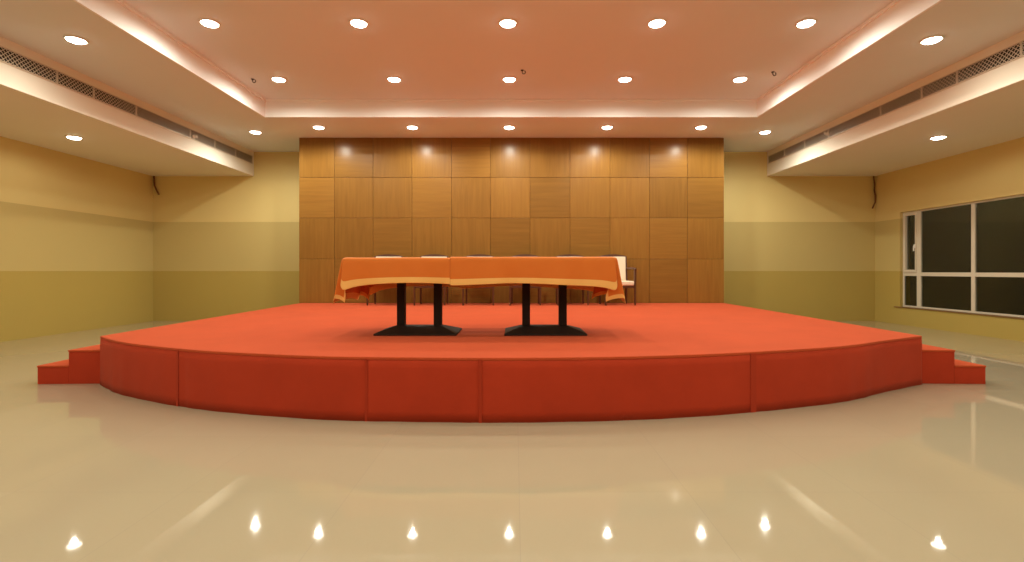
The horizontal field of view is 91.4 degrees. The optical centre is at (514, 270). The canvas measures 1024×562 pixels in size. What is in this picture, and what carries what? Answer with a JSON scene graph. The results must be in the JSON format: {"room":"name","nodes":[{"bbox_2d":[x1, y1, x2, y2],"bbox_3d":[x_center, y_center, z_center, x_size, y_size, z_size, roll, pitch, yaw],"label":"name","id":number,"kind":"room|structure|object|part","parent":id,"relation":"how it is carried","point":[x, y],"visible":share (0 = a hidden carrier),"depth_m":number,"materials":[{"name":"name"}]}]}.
{"room":"function hall","nodes":[
{"label":"function hall","id":0,"kind":"room"},
{"bbox_2d":[0,136,152,341],"bbox_3d":[-7.700,-0.530,2.750,0.200,3.160,15.500,0,0,0],"label":"wall","id":1,"kind":"structure","parent":0,"point":[76,233],"depth_m":8.53,"materials":[{"name":"paint"}]},
{"bbox_2d":[0,36,253,175],"bbox_3d":[-6.540,-2.295,2.750,2.120,0.610,15.500,0,0,0],"label":"ceiling soffit","id":2,"kind":"structure","parent":0,"point":[34,110],"depth_m":7.29,"materials":[{"name":"paint"}]},
{"bbox_2d":[65,135,83,139],"bbox_3d":[-6.550,-1.973,7.430,0.212,0.034,0.212,0,0,0],"label":"recessed light","id":3,"kind":"object","parent":2,"relation":"attached to","point":[66,136],"visible":1,"depth_m":7.39,"materials":[{"name":"white"}]},
{"bbox_2d":[0,45,252,163],"bbox_3d":[-5.472,-2.315,2.910,0.016,0.164,15.020,0,0,0],"label":"grille","id":4,"kind":"object","parent":2,"relation":"attached to","point":[7,56],"visible":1,"depth_m":6.69,"materials":[{"name":"metal"}]},
{"bbox_2d":[153,176,159,194],"bbox_3d":[-7.506,-1.791,10.467,0.139,0.399,0.036,0,0,5],"label":"hanging cable","id":5,"kind":"object","parent":2,"relation":"hanging from","point":[153,176],"visible":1,"depth_m":10.46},
{"bbox_2d":[123,0,893,98],"bbox_3d":[-0.065,-2.830,2.460,8.190,0.100,11.520,0,0,0],"label":"ceiling","id":6,"kind":"structure","parent":0,"point":[438,49],"depth_m":6.14,"materials":[{"name":"paint"}]},
{"bbox_2d":[199,18,220,27],"bbox_3d":[-3.420,-2.763,5.600,0.212,0.034,0.212,0,0,0],"label":"recessed light","id":7,"kind":"object","parent":6,"relation":"in","point":[207,22],"visible":1,"depth_m":5.56,"materials":[{"name":"white"}]},
{"bbox_2d":[271,76,286,81],"bbox_3d":[-3.420,-2.763,7.240,0.212,0.034,0.212,0,0,0],"label":"recessed light","id":8,"kind":"object","parent":6,"relation":"in","point":[274,78],"visible":1,"depth_m":7.19,"materials":[{"name":"white"}]},
{"bbox_2d":[349,18,368,27],"bbox_3d":[-1.750,-2.763,5.600,0.212,0.034,0.212,0,0,0],"label":"recessed light","id":9,"kind":"object","parent":6,"relation":"in","point":[355,22],"visible":1,"depth_m":5.56,"materials":[{"name":"white"}]},
{"bbox_2d":[387,76,401,81],"bbox_3d":[-1.750,-2.763,7.240,0.212,0.034,0.212,0,0,0],"label":"recessed light","id":10,"kind":"object","parent":6,"relation":"in","point":[390,78],"visible":1,"depth_m":7.19,"materials":[{"name":"white"}]},
{"bbox_2d":[498,18,516,27],"bbox_3d":[-0.080,-2.763,5.600,0.212,0.034,0.212,0,0,0],"label":"recessed light","id":11,"kind":"object","parent":6,"relation":"in","point":[505,22],"visible":1,"depth_m":5.56,"materials":[{"name":"white"}]},
{"bbox_2d":[502,76,516,81],"bbox_3d":[-0.080,-2.763,7.240,0.212,0.034,0.212,0,0,0],"label":"recessed light","id":12,"kind":"object","parent":6,"relation":"in","point":[507,78],"visible":1,"depth_m":7.19,"materials":[{"name":"white"}]},
{"bbox_2d":[617,76,631,81],"bbox_3d":[1.590,-2.763,7.240,0.212,0.034,0.212,0,0,0],"label":"recessed light","id":13,"kind":"object","parent":6,"relation":"in","point":[624,78],"visible":1,"depth_m":7.19,"materials":[{"name":"white"}]},
{"bbox_2d":[647,18,666,27],"bbox_3d":[1.590,-2.763,5.600,0.212,0.034,0.212,0,0,0],"label":"recessed light","id":14,"kind":"object","parent":6,"relation":"in","point":[657,22],"visible":1,"depth_m":5.56,"materials":[{"name":"white"}]},
{"bbox_2d":[732,76,747,81],"bbox_3d":[3.260,-2.763,7.240,0.212,0.034,0.212,0,0,0],"label":"recessed light","id":15,"kind":"object","parent":6,"relation":"in","point":[741,78],"visible":1,"depth_m":7.19,"materials":[{"name":"white"}]},
{"bbox_2d":[795,18,816,27],"bbox_3d":[3.260,-2.763,5.600,0.212,0.034,0.212,0,0,0],"label":"recessed light","id":16,"kind":"object","parent":6,"relation":"in","point":[808,22],"visible":1,"depth_m":5.56,"materials":[{"name":"white"}]},
{"bbox_2d":[0,321,1023,561],"bbox_3d":[-0.020,1.150,2.750,15.560,0.200,15.900,0,0,0],"label":"floor","id":17,"kind":"structure","parent":0,"point":[89,472],"depth_m":2.48,"materials":[{"name":"tile"}]},
{"bbox_2d":[37,344,99,383],"bbox_3d":[-4.167,0.892,5.273,0.584,0.315,1.258,0,0,-2],"label":"steps","id":18,"kind":"structure","parent":17,"relation":"on","point":[82,366],"depth_m":4.65,"materials":[{"name":"red carpet"}]},
{"bbox_2d":[100,303,921,422],"bbox_3d":[-0.051,0.825,6.413,7.941,0.450,5.918,0,0,0],"label":"stage","id":19,"kind":"object","parent":17,"relation":"on","point":[316,361],"visible":1,"depth_m":3.85,"materials":[{"name":"red carpet"}]},
{"bbox_2d":[366,254,402,304],"bbox_3d":[-2.313,0.146,8.949,0.582,0.908,0.528,0,0,-2],"label":"armchair","id":20,"kind":"object","parent":19,"relation":"on","point":[383,255],"visible":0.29,"depth_m":9.17,"materials":[{"name":"beige fabric"}]},
{"bbox_3d":[-2.320,-0.286,9.193,0.490,0.044,0.040,0,0,-2],"label":"crest rail","id":21,"kind":"part","parent":20,"relation":"part of","materials":[{"name":"brown wood"}]},
{"bbox_2d":[373,283,461,335],"bbox_3d":[-0.928,0.241,4.875,1.200,0.718,0.720,0,0,0],"label":"conference table","id":22,"kind":"object","parent":19,"relation":"on","point":[401,329],"visible":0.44,"depth_m":4.84,"materials":[{"name":"metal"}]},
{"bbox_2d":[333,257,466,303],"bbox_3d":[-1.078,0.090,4.878,1.152,0.428,0.826,0,0,0],"label":"tablecloth","id":23,"kind":"object","parent":22,"relation":"on","point":[357,277],"visible":0.91,"depth_m":4.48,"materials":[{"name":"orange fabric"}]},
{"bbox_3d":[-1.106,0.230,4.875,0.076,0.604,0.076,0,0,0],"label":"post","id":24,"kind":"part","parent":22,"relation":"part of","materials":[{"name":"black metal"}]},
{"bbox_3d":[-0.750,0.230,4.875,0.076,0.604,0.076,0,0,0],"label":"post","id":25,"kind":"part","parent":22,"relation":"part of","materials":[{"name":"black metal"}]},
{"bbox_2d":[413,254,447,304],"bbox_3d":[-1.487,0.146,8.949,0.582,0.908,0.528,0,0,1],"label":"armchair","id":26,"kind":"object","parent":19,"relation":"on","point":[445,289],"visible":0.35,"depth_m":9.14,"materials":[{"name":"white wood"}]},
{"bbox_3d":[-1.756,0.285,8.721,0.038,0.630,0.038,0,0,1],"label":"leg","id":27,"kind":"part","parent":26,"relation":"part of","materials":[{"name":"brown wood"}]},
{"bbox_3d":[-1.726,0.165,9.169,0.036,0.870,0.095,0,0,1],"label":"leg","id":28,"kind":"part","parent":26,"relation":"part of","materials":[{"name":"brown wood"}]},
{"bbox_3d":[-1.487,0.277,8.932,0.500,0.047,0.445,0,0,1],"label":"seat rail","id":29,"kind":"part","parent":26,"relation":"part of","materials":[{"name":"brown wood"}]},
{"bbox_3d":[-1.483,-0.286,9.193,0.490,0.044,0.040,0,0,1],"label":"crest rail","id":30,"kind":"part","parent":26,"relation":"part of","materials":[{"name":"brown wood"}]},
{"bbox_3d":[-1.226,0.285,8.711,0.038,0.630,0.038,0,0,1],"label":"leg","id":31,"kind":"part","parent":26,"relation":"part of","materials":[{"name":"brown wood"}]},
{"bbox_3d":[-1.240,0.165,9.161,0.036,0.870,0.095,0,0,1],"label":"leg","id":32,"kind":"part","parent":26,"relation":"part of","materials":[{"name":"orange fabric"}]},
{"bbox_2d":[462,254,493,304],"bbox_3d":[-0.643,0.146,8.949,0.582,0.908,0.528,0,0,-1],"label":"armchair","id":33,"kind":"object","parent":19,"relation":"on","point":[475,255],"visible":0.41,"depth_m":8.71,"materials":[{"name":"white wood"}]},
{"bbox_3d":[-0.906,0.285,8.714,0.038,0.630,0.038,0,0,-1],"label":"leg","id":34,"kind":"part","parent":33,"relation":"part of","materials":[{"name":"brown wood"}]},
{"bbox_3d":[-0.645,-0.286,9.193,0.490,0.044,0.040,0,0,0],"label":"crest rail","id":35,"kind":"part","parent":33,"relation":"part of","materials":[{"name":"brown wood"}]},
{"bbox_3d":[-0.376,0.285,8.718,0.038,0.630,0.038,0,0,-1],"label":"leg","id":36,"kind":"part","parent":33,"relation":"part of","materials":[{"name":"brown wood"}]},
{"bbox_2d":[509,254,540,304],"bbox_3d":[0.184,0.146,8.949,0.582,0.908,0.528,0,0,2],"label":"armchair","id":37,"kind":"object","parent":19,"relation":"on","point":[520,255],"visible":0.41,"depth_m":8.72,"materials":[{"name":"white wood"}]},
{"bbox_3d":[-0.087,0.285,8.723,0.038,0.630,0.038,0,0,2],"label":"leg","id":38,"kind":"part","parent":37,"relation":"part of","materials":[{"name":"brown wood"}]},
{"bbox_3d":[-0.054,0.165,9.171,0.036,0.870,0.095,0,0,2],"label":"leg","id":39,"kind":"part","parent":37,"relation":"part of","materials":[{"name":"brown wood"}]},
{"bbox_3d":[0.183,0.277,8.932,0.500,0.047,0.445,0,0,2],"label":"seat rail","id":40,"kind":"part","parent":37,"relation":"part of","materials":[{"name":"brown wood"}]},
{"bbox_3d":[0.190,-0.286,9.193,0.490,0.044,0.040,0,0,2],"label":"crest rail","id":41,"kind":"part","parent":37,"relation":"part of","materials":[{"name":"brown wood"}]},
{"bbox_3d":[0.443,0.285,8.709,0.038,0.630,0.038,0,0,1],"label":"leg","id":42,"kind":"part","parent":37,"relation":"part of","materials":[{"name":"brown wood"}]},
{"bbox_2d":[504,283,586,335],"bbox_3d":[0.286,0.241,4.875,1.200,0.718,0.720,0,0,0],"label":"conference table","id":43,"kind":"object","parent":19,"relation":"on","point":[526,329],"visible":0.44,"depth_m":4.84,"materials":[{"name":"black metal"}]},
{"bbox_3d":[0.108,0.230,4.875,0.076,0.604,0.076,0,0,0],"label":"post","id":44,"kind":"part","parent":43,"relation":"part of","materials":[{"name":"black metal"}]},
{"bbox_2d":[450,257,625,303],"bbox_3d":[0.215,0.083,4.878,1.597,0.426,0.839,0,0,0],"label":"tablecloth","id":45,"kind":"object","parent":43,"relation":"on","point":[598,275],"visible":1,"depth_m":4.48,"materials":[{"name":"orange fabric"}]},
{"bbox_3d":[0.464,0.230,4.875,0.076,0.604,0.076,0,0,0],"label":"post","id":46,"kind":"part","parent":43,"relation":"part of","materials":[{"name":"black metal"}]},
{"bbox_2d":[556,254,588,304],"bbox_3d":[1.010,0.146,8.949,0.582,0.908,0.528,0,0,-1],"label":"armchair","id":47,"kind":"object","parent":19,"relation":"on","point":[565,255],"visible":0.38,"depth_m":9.15,"materials":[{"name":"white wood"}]},
{"bbox_3d":[1.006,-0.286,9.193,0.490,0.044,0.040,0,0,-1],"label":"crest rail","id":48,"kind":"part","parent":47,"relation":"part of","materials":[{"name":"brown wood"}]},
{"bbox_2d":[599,254,636,305],"bbox_3d":[1.817,0.146,8.949,0.582,0.908,0.528,0,0,-5],"label":"armchair","id":49,"kind":"object","parent":19,"relation":"on","point":[622,260],"visible":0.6,"depth_m":9.14,"materials":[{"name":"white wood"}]},
{"bbox_3d":[1.796,-0.286,9.192,0.490,0.044,0.040,0,0,-5],"label":"crest rail","id":50,"kind":"part","parent":49,"relation":"part of","materials":[{"name":"brown wood"}]},
{"bbox_3d":[1.799,-0.044,9.159,0.475,0.448,0.096,0,0,-5],"label":"backrest","id":51,"kind":"part","parent":49,"relation":"part of","materials":[{"name":"beige fabric"}]},
{"bbox_3d":[2.041,0.165,9.185,0.036,0.870,0.095,0,0,-5],"label":"leg","id":52,"kind":"part","parent":49,"relation":"part of","materials":[{"name":"brown wood"}]},
{"bbox_3d":[1.820,0.215,8.920,0.490,0.080,0.450,0,0,-5],"label":"seat","id":53,"kind":"part","parent":49,"relation":"part of","materials":[{"name":"beige fabric"}]},
{"bbox_3d":[2.102,0.285,8.740,0.038,0.630,0.038,0,0,-5],"label":"leg","id":54,"kind":"part","parent":49,"relation":"part of","materials":[{"name":"brown wood"}]},
{"bbox_2d":[922,344,985,383],"bbox_3d":[4.102,0.892,5.275,0.584,0.315,1.258,0,0,2],"label":"steps","id":55,"kind":"structure","parent":17,"relation":"on","point":[939,365],"depth_m":4.65,"materials":[{"name":"red carpet"}]},
{"bbox_2d":[0,0,1023,151],"bbox_3d":[-0.095,-2.550,2.750,10.970,0.100,15.500,0,0,0],"label":"ceiling","id":56,"kind":"structure","parent":0,"point":[112,57],"depth_m":6.85,"materials":[{"name":"paint"}]},
{"bbox_2d":[63,35,88,44],"bbox_3d":[-4.740,-2.483,5.400,0.212,0.034,0.212,0,0,0],"label":"recessed light","id":57,"kind":"object","parent":56,"relation":"in","point":[73,39],"visible":1,"depth_m":5.36,"materials":[{"name":"white"}]},
{"bbox_2d":[249,130,261,133],"bbox_3d":[-4.660,-2.483,8.980,0.212,0.034,0.212,0,0,0],"label":"recessed light","id":58,"kind":"object","parent":56,"relation":"in","point":[250,131],"visible":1,"depth_m":8.93,"materials":[{"name":"white"}]},
{"bbox_2d":[312,125,324,129],"bbox_3d":[-3.410,-2.483,8.680,0.212,0.034,0.212,0,0,0],"label":"recessed light","id":59,"kind":"object","parent":56,"relation":"in","point":[319,127],"visible":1,"depth_m":8.63,"materials":[{"name":"white"}]},
{"bbox_2d":[406,125,418,129],"bbox_3d":[-1.780,-2.483,8.680,0.212,0.034,0.212,0,0,0],"label":"recessed light","id":60,"kind":"object","parent":56,"relation":"in","point":[412,127],"visible":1,"depth_m":8.63,"materials":[{"name":"white"}]},
{"bbox_2d":[73,0,942,117],"bbox_3d":[-0.065,-2.639,2.460,8.030,0.282,11.360,0,0,0],"label":"cove","id":61,"kind":"structure","parent":56,"relation":"attached to","point":[120,14],"depth_m":8.09,"materials":[{"name":"paint"}]},
{"bbox_2d":[503,125,514,129],"bbox_3d":[-0.100,-2.483,8.680,0.212,0.034,0.212,0,0,0],"label":"recessed light","id":62,"kind":"object","parent":56,"relation":"in","point":[508,127],"visible":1,"depth_m":8.63,"materials":[{"name":"white"}]},
{"bbox_2d":[601,125,612,129],"bbox_3d":[1.600,-2.483,8.680,0.212,0.034,0.212,0,0,0],"label":"recessed light","id":63,"kind":"object","parent":56,"relation":"in","point":[606,127],"visible":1,"depth_m":8.63,"materials":[{"name":"white"}]},
{"bbox_2d":[695,125,707,129],"bbox_3d":[3.230,-2.483,8.680,0.212,0.034,0.212,0,0,0],"label":"recessed light","id":64,"kind":"object","parent":56,"relation":"in","point":[700,127],"visible":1,"depth_m":8.63,"materials":[{"name":"white"}]},
{"bbox_2d":[758,130,771,133],"bbox_3d":[4.490,-2.483,8.980,0.212,0.034,0.212,0,0,0],"label":"recessed light","id":65,"kind":"object","parent":56,"relation":"in","point":[764,131],"visible":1,"depth_m":8.93,"materials":[{"name":"white"}]},
{"bbox_2d":[919,35,944,44],"bbox_3d":[4.500,-2.483,5.400,0.212,0.034,0.212,0,0,0],"label":"recessed light","id":66,"kind":"object","parent":56,"relation":"in","point":[936,38],"visible":1,"depth_m":5.36,"materials":[{"name":"white"}]},
{"bbox_2d":[153,152,874,320],"bbox_3d":[-0.020,-0.965,10.600,15.560,4.030,0.200,0,0,0],"label":"wall","id":67,"kind":"structure","parent":0,"point":[223,245],"depth_m":10.50,"materials":[{"name":"paint"}]},
{"bbox_2d":[299,138,723,302],"bbox_3d":[-0.065,-0.725,9.938,7.970,3.550,1.125,0,0,0],"label":"panelling","id":68,"kind":"object","parent":67,"relation":"attached to","point":[656,203],"visible":0.82,"depth_m":9.38,"materials":[{"name":"brown wood"}]},
{"bbox_2d":[767,31,1023,175],"bbox_3d":[6.425,-2.295,2.750,2.270,0.610,15.500,0,0,0],"label":"ceiling soffit","id":69,"kind":"structure","parent":0,"point":[986,109],"depth_m":7.24,"materials":[{"name":"paint"}]},
{"bbox_2d":[872,176,875,208],"bbox_3d":[7.503,-1.648,10.460,0.091,0.687,0.047,0,0,0],"label":"hanging cable","id":70,"kind":"object","parent":69,"relation":"hanging from","point":[873,176],"visible":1,"depth_m":10.46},
{"bbox_2d":[768,40,1023,163],"bbox_3d":[5.282,-2.315,2.910,0.016,0.164,15.020,0,0,0],"label":"grille","id":71,"kind":"object","parent":69,"relation":"attached to","point":[1013,52],"visible":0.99,"depth_m":6.55,"materials":[{"name":"metal"}]},
{"bbox_2d":[929,135,946,139],"bbox_3d":[6.290,-1.973,7.430,0.212,0.034,0.212,0,0,0],"label":"recessed light","id":72,"kind":"object","parent":69,"relation":"attached to","point":[939,137],"visible":1,"depth_m":7.39,"materials":[{"name":"white"}]},
{"bbox_2d":[875,137,1023,341],"bbox_3d":[7.660,-0.530,2.750,0.200,3.160,15.500,0,0,0],"label":"wall","id":73,"kind":"structure","parent":0,"point":[997,170],"depth_m":8.95,"materials":[{"name":"paint"}]},
{"bbox_2d":[894,194,1023,318],"bbox_3d":[7.599,-0.217,7.330,0.122,1.866,5.240,0,0,0],"label":"window","id":74,"kind":"structure","parent":73,"relation":"in","point":[964,257],"depth_m":8.43,"materials":[{"name":"dark glass"},{"name":"aluminium"}]},
{"bbox_3d":[7.628,-0.546,9.634,0.065,1.143,0.308,0,0,0],"label":"casement sash","id":75,"kind":"part","parent":74,"relation":"part of","materials":[{"name":"white metal"}]},
{"bbox_3d":[7.639,-0.546,9.634,0.006,1.163,0.328,0,0,0],"label":"pane","id":76,"kind":"part","parent":74,"relation":"part of","materials":[{"name":"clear glass"}]},
{"bbox_3d":[7.639,0.382,9.634,0.006,0.593,0.328,0,0,0],"label":"pane","id":77,"kind":"part","parent":74,"relation":"part of","materials":[{"name":"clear glass"}]},
{"bbox_3d":[7.639,-0.546,8.868,0.006,1.163,1.057,0,0,0],"label":"pane","id":78,"kind":"part","parent":74,"relation":"part of","materials":[{"name":"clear glass"}]},
{"bbox_3d":[7.639,0.382,8.868,0.006,0.593,1.057,0,0,0],"label":"pane","id":79,"kind":"part","parent":74,"relation":"part of","materials":[{"name":"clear glass"}]},
{"bbox_3d":[7.577,0.708,7.330,0.077,0.016,5.240,0,0,0],"label":"sill","id":80,"kind":"part","parent":74,"relation":"part of","materials":[{"name":"laminate"}]},
{"bbox_3d":[7.639,-0.546,7.750,0.006,1.163,1.081,0,0,0],"label":"pane","id":81,"kind":"part","parent":74,"relation":"part of","materials":[{"name":"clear glass"}]},
{"bbox_3d":[7.639,0.382,7.750,0.006,0.593,1.081,0,0,0],"label":"pane","id":82,"kind":"part","parent":74,"relation":"part of","materials":[{"name":"clear glass"}]}
]}

